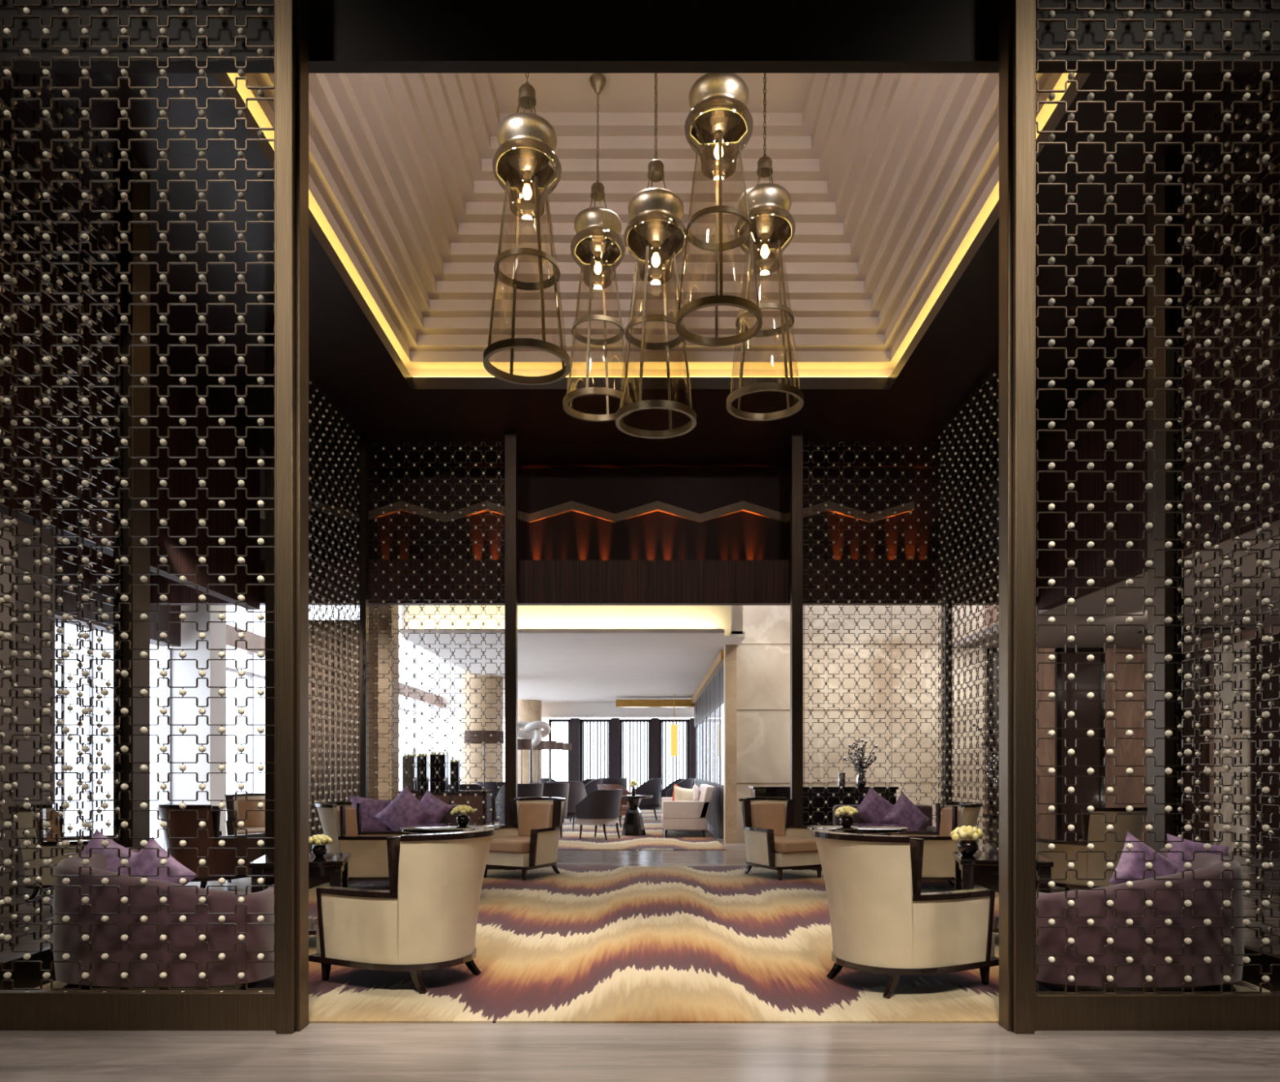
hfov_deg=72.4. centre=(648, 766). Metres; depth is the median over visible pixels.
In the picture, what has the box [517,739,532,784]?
floor lamp
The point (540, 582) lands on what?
trim
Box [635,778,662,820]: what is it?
chair
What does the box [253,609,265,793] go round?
window
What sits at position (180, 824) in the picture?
armchair
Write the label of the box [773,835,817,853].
seat cushion
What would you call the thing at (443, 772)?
planter
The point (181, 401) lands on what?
wall
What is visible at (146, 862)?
throw pillow
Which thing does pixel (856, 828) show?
round table
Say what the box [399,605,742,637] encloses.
trim
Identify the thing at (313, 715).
lattice screen
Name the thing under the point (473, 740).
floor lamp
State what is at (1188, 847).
throw pillow
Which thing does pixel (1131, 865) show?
throw pillow
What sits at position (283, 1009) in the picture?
lattice screen
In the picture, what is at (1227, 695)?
trim
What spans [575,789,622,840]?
chair
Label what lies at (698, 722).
window
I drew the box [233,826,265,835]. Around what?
seat cushion
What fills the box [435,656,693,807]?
wall
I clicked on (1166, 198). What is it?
lattice screen
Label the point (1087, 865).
armchair
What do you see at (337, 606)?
window
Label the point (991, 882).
lattice screen
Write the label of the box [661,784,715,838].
sofa
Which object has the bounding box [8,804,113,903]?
armchair
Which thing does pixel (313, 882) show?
lattice screen
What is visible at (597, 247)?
lantern pendant
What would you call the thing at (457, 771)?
planter
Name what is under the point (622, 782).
chair
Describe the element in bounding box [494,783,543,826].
chair
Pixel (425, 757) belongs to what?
planter
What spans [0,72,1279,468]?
ceiling
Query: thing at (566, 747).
floor lamp
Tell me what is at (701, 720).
window
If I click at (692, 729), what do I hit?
trim
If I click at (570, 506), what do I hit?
trim
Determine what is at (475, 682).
column
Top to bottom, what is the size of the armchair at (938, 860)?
0.956 m
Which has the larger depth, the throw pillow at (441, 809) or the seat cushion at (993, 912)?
the throw pillow at (441, 809)
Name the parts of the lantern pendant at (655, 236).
hanger rod, lamp shade, lamp shade, chain, hanger rod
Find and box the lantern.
[671,694,677,756]
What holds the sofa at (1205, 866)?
on the carpet at (578, 944)
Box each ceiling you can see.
[0,0,1279,72]
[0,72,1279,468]
[226,72,1076,377]
[408,631,745,703]
[952,520,1279,648]
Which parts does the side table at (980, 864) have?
leg, leg, leg, leg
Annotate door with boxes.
[986,648,999,843]
[1054,648,1105,841]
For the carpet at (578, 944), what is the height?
0.011 m
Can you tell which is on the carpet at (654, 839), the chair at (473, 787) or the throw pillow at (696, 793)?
the chair at (473, 787)
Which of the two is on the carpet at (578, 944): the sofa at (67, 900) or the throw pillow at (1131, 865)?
the sofa at (67, 900)
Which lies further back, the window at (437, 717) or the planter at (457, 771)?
the window at (437, 717)
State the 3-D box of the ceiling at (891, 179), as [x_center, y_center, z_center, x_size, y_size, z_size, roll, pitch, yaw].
[0.020,-5.370,7.635,5.820,1.760,5.190,0,0,0]
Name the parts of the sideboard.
door, door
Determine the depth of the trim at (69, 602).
10.88 m
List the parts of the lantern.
rod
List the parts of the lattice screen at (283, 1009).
rail, post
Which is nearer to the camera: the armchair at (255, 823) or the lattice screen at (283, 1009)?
the lattice screen at (283, 1009)
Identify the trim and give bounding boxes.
[54,534,181,647]
[150,560,1037,605]
[260,501,914,522]
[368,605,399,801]
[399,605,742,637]
[401,605,524,700]
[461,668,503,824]
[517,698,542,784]
[570,718,580,781]
[611,718,619,777]
[615,699,694,707]
[651,718,658,807]
[689,718,697,789]
[690,650,724,703]
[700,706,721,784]
[724,644,736,843]
[736,605,984,786]
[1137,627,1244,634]
[1184,649,1209,844]
[1213,640,1251,854]
[1251,634,1279,858]
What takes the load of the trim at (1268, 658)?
attached to the wall at (1251, 634)
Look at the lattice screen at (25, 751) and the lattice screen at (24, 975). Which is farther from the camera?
the lattice screen at (25, 751)
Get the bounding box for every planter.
[402,751,417,791]
[416,751,428,791]
[429,750,448,791]
[449,757,460,791]
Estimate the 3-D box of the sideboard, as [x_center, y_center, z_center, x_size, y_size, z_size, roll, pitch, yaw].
[-3.300,0.863,13.689,1.640,0.975,0.501,0,0,0]
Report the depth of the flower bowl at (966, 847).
6.74 m
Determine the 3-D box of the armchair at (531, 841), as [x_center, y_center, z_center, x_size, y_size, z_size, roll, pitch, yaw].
[-1.504,0.871,10.788,0.845,0.956,1.063,0,0,28]
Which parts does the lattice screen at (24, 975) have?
rail, post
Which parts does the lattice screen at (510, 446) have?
post, rail, post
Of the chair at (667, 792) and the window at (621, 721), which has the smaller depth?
the chair at (667, 792)
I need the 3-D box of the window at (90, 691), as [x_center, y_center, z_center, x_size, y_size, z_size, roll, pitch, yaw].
[-7.150,-0.210,11.200,0.100,3.120,1.200,0,0,0]
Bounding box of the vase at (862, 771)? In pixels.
[843,739,877,786]
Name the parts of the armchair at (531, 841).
leg, seat, rail, leg, leg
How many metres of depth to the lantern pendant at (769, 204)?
7.07 m
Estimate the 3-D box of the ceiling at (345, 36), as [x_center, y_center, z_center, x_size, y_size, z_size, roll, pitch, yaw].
[0.000,-4.498,4.680,7.800,1.504,0.080,0,0,0]
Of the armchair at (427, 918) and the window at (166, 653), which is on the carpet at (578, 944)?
the armchair at (427, 918)
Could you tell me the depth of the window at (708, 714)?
20.55 m
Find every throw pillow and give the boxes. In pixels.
[53,830,137,883]
[116,836,198,885]
[350,795,391,831]
[374,786,435,835]
[420,790,453,824]
[671,784,679,801]
[674,786,693,801]
[692,784,700,801]
[856,786,893,835]
[882,791,929,831]
[1108,831,1180,884]
[1166,833,1228,874]
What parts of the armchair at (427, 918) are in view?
seat, leg, rail, leg, leg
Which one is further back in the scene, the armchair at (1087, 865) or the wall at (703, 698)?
the wall at (703, 698)
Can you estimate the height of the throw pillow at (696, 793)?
0.557 m
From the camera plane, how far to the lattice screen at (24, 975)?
5.98 m
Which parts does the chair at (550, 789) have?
leg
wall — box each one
[0,224,260,609]
[260,448,1037,559]
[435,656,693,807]
[693,663,724,839]
[736,605,1147,843]
[1037,240,1279,609]
[1184,626,1279,844]
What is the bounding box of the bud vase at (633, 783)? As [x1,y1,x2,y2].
[630,779,637,795]
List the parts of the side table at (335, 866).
leg, leg, leg, leg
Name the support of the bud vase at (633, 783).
on the round table at (633, 825)
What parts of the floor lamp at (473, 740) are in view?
lamp shade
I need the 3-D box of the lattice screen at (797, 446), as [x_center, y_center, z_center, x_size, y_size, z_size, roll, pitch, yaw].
[2.897,-1.500,11.400,2.083,5.700,0.140,0,0,0]
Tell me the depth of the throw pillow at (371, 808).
10.79 m
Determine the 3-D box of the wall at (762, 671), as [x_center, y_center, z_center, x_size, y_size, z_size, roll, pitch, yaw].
[5.425,-0.800,15.600,7.750,4.300,0.200,0,0,0]
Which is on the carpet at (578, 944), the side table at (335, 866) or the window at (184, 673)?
the side table at (335, 866)
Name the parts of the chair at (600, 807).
leg, leg, seat, leg, leg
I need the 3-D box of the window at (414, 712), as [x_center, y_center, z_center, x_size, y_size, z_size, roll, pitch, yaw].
[-7.150,-1.750,25.600,0.100,6.200,2.200,0,0,0]
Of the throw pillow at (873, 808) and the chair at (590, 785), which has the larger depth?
the chair at (590, 785)
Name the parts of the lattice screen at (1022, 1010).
post, rail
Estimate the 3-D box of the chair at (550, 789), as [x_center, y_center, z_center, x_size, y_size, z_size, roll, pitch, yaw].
[-1.891,0.820,16.538,0.782,1.040,0.766,0,0,-10]
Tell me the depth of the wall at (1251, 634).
14.42 m
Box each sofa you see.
[53,848,274,990]
[361,804,461,834]
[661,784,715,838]
[832,804,936,835]
[1035,848,1244,992]
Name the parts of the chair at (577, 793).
seat, leg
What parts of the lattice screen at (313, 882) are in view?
post, rail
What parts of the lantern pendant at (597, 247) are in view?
lamp shade, lamp shade, chain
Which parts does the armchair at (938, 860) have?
rail, leg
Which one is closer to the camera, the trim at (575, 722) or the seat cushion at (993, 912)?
the seat cushion at (993, 912)
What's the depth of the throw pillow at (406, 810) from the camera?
10.56 m
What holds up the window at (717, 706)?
in the wall at (703, 698)
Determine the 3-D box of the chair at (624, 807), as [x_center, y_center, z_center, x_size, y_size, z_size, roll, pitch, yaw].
[-0.767,0.870,19.425,0.741,0.940,0.766,0,0,30]
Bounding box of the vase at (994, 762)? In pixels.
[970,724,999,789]
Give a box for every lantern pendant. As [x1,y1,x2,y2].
[483,72,570,385]
[563,73,632,422]
[615,72,696,439]
[675,72,762,346]
[726,72,803,421]
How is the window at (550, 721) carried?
in the wall at (548, 710)
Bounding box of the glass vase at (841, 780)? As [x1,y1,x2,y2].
[836,773,845,786]
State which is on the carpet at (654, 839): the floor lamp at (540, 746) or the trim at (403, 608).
the floor lamp at (540, 746)
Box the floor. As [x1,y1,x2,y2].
[0,807,1279,1081]
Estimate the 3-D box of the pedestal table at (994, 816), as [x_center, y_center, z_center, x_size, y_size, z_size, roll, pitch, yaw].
[4.450,0.975,10.900,0.400,0.750,0.400,0,0,0]
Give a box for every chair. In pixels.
[448,784,495,822]
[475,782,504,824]
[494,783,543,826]
[529,782,568,838]
[538,778,568,819]
[546,781,586,831]
[569,779,602,823]
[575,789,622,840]
[597,784,631,828]
[598,777,626,818]
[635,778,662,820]
[661,778,693,798]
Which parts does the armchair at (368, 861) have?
rail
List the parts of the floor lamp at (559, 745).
lamp shade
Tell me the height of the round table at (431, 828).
0.731 m
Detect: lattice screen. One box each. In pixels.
[0,0,308,1034]
[0,72,150,990]
[0,512,54,899]
[265,328,359,889]
[308,619,359,853]
[359,431,517,870]
[790,431,952,870]
[937,361,999,893]
[999,0,1279,1034]
[1147,72,1279,991]
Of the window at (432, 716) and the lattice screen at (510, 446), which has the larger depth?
the window at (432, 716)
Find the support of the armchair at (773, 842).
on the carpet at (578, 944)
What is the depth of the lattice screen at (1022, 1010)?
4.49 m
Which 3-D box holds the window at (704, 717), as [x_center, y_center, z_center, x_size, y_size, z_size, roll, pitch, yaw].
[1.416,-0.290,21.920,0.048,3.280,1.360,0,0,0]
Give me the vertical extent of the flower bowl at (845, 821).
0.214 m
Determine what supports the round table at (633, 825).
on the carpet at (654, 839)
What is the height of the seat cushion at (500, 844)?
0.143 m
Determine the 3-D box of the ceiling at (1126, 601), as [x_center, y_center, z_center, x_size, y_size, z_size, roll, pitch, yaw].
[7.330,-2.150,10.060,3.940,0.100,10.880,0,0,0]
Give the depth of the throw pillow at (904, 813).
10.55 m
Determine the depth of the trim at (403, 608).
15.66 m
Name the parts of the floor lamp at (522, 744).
lamp shade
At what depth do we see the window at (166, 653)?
12.97 m
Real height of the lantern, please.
1.843 m
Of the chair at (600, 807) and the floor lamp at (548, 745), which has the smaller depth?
the chair at (600, 807)
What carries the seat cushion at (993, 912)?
on the armchair at (882, 922)
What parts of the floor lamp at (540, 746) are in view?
lamp shade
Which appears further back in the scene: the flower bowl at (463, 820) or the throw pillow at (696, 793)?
the throw pillow at (696, 793)
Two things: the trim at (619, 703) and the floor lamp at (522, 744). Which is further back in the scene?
the trim at (619, 703)
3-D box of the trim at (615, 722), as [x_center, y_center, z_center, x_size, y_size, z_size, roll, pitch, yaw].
[-1.115,-0.135,29.265,0.266,2.969,0.430,0,0,0]
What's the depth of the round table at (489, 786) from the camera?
16.90 m
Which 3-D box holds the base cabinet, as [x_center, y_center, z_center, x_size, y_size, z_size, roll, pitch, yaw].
[2.550,0.820,12.837,2.100,1.060,0.545,0,0,0]
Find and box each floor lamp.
[463,730,504,789]
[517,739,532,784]
[532,740,544,782]
[544,741,556,781]
[555,742,564,781]
[563,743,572,781]
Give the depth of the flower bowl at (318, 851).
6.68 m
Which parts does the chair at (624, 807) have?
leg, seat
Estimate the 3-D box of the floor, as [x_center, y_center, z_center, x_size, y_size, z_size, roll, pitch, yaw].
[1.000,1.450,14.000,18.000,0.200,36.000,0,0,0]
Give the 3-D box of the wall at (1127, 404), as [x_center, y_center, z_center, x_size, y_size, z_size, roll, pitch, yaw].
[5.280,-3.675,8.160,0.160,3.150,7.080,0,0,0]
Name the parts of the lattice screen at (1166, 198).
post, rail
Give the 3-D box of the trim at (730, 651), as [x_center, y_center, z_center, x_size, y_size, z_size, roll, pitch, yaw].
[1.450,-0.425,15.585,0.200,3.550,0.330,0,0,0]
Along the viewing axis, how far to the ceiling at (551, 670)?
18.12 m
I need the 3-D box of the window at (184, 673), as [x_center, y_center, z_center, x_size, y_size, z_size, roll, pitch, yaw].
[-6.810,-1.750,13.250,0.580,6.200,0.500,0,0,0]
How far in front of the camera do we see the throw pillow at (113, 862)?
5.61 m
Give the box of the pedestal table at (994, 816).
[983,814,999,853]
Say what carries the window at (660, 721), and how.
in the wall at (548, 710)
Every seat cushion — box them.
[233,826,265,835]
[316,909,319,928]
[488,835,530,853]
[620,804,628,810]
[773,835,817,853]
[992,911,994,930]
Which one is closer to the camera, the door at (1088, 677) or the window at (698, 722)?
the door at (1088, 677)
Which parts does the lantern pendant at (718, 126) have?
lamp shade, lamp shade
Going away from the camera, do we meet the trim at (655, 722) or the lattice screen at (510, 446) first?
the lattice screen at (510, 446)
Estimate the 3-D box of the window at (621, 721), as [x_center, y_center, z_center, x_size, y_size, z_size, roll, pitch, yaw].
[-0.454,-0.377,29.485,1.069,2.454,0.170,0,0,0]
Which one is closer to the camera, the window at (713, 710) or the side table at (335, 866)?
the side table at (335, 866)
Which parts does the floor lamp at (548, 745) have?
lamp shade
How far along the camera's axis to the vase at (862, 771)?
12.81 m
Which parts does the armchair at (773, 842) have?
leg, leg, rail, seat, leg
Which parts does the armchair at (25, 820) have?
leg, rail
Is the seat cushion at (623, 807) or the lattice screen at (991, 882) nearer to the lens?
the lattice screen at (991, 882)
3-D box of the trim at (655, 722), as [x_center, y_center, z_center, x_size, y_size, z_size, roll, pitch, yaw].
[0.212,-0.135,29.265,0.265,2.969,0.430,0,0,0]
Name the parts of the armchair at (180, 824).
leg, rail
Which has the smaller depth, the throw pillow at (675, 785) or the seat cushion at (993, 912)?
the seat cushion at (993, 912)
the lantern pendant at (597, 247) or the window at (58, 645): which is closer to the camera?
the lantern pendant at (597, 247)
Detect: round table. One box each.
[399,823,500,834]
[621,795,653,835]
[807,823,908,835]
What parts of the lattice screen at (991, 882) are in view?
rail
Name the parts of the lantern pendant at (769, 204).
hanger rod, lamp shade, chain, lamp shade, hanger rod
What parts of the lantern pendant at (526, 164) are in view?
hanger rod, lamp shade, lamp shade, hanger rod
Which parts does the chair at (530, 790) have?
seat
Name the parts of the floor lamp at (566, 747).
lamp shade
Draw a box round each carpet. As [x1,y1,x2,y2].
[35,866,1270,1023]
[495,810,726,850]
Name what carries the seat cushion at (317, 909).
on the armchair at (427, 918)
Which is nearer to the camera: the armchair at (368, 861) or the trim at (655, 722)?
the armchair at (368, 861)
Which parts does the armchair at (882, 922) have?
leg, leg, rail, leg, seat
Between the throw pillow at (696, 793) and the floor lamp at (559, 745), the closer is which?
the throw pillow at (696, 793)
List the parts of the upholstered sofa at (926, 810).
armrest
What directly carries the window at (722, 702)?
in the wall at (703, 698)
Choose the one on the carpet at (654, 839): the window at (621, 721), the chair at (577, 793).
the chair at (577, 793)
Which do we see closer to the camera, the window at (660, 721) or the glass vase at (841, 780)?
the glass vase at (841, 780)
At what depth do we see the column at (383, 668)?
12.76 m
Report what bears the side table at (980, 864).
on the carpet at (578, 944)
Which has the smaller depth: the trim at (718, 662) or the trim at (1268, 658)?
the trim at (1268, 658)
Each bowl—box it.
[308,835,332,857]
[450,804,475,826]
[835,806,857,827]
[950,826,983,856]
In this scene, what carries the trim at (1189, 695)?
attached to the wall at (1251, 634)
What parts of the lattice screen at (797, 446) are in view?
post, rail, post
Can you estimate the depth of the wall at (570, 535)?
12.75 m
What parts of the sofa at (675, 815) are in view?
armrest, seat, armrest, leg, backrest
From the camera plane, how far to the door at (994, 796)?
15.45 m
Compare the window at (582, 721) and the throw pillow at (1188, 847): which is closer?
the throw pillow at (1188, 847)
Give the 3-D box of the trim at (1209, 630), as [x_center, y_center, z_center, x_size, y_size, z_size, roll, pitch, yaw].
[8.300,-2.084,13.400,1.400,0.029,0.400,0,0,0]
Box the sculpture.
[517,720,551,782]
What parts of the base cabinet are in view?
door, door, door, door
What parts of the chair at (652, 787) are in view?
seat, leg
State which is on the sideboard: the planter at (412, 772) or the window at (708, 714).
the planter at (412, 772)
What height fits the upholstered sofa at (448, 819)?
0.846 m
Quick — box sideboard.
[399,790,493,824]
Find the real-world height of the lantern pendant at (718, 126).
3.038 m
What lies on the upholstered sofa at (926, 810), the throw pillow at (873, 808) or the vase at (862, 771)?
the throw pillow at (873, 808)
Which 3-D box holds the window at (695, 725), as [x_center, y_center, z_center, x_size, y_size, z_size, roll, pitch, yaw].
[1.416,-0.290,26.000,0.048,3.280,1.360,0,0,0]
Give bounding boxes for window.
[54,620,62,821]
[62,622,93,835]
[163,647,171,852]
[171,605,226,835]
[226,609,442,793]
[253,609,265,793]
[335,605,339,619]
[399,643,416,754]
[416,653,434,755]
[434,716,448,784]
[548,719,570,781]
[580,719,611,782]
[619,719,651,792]
[658,719,689,792]
[694,700,697,786]
[697,698,700,787]
[699,718,703,782]
[702,715,706,783]
[706,684,711,824]
[710,675,715,831]
[714,668,720,835]
[720,664,724,838]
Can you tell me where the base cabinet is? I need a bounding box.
[748,786,898,826]
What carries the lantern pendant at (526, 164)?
hanging from the ceiling at (891, 179)
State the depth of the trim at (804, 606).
15.49 m
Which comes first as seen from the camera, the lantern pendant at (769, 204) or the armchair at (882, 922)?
the armchair at (882, 922)
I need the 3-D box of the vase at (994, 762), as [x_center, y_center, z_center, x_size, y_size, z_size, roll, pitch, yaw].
[4.423,-0.053,10.946,0.710,1.307,1.067,0,0,15]
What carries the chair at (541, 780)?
on the carpet at (654, 839)
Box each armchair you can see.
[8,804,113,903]
[155,804,265,888]
[224,793,265,835]
[308,827,494,995]
[315,802,410,882]
[483,797,565,880]
[738,797,822,880]
[812,828,999,999]
[887,802,982,886]
[1035,806,1147,891]
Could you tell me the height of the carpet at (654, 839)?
0.011 m
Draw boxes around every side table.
[248,853,351,935]
[952,852,1053,933]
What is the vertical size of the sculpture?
2.269 m

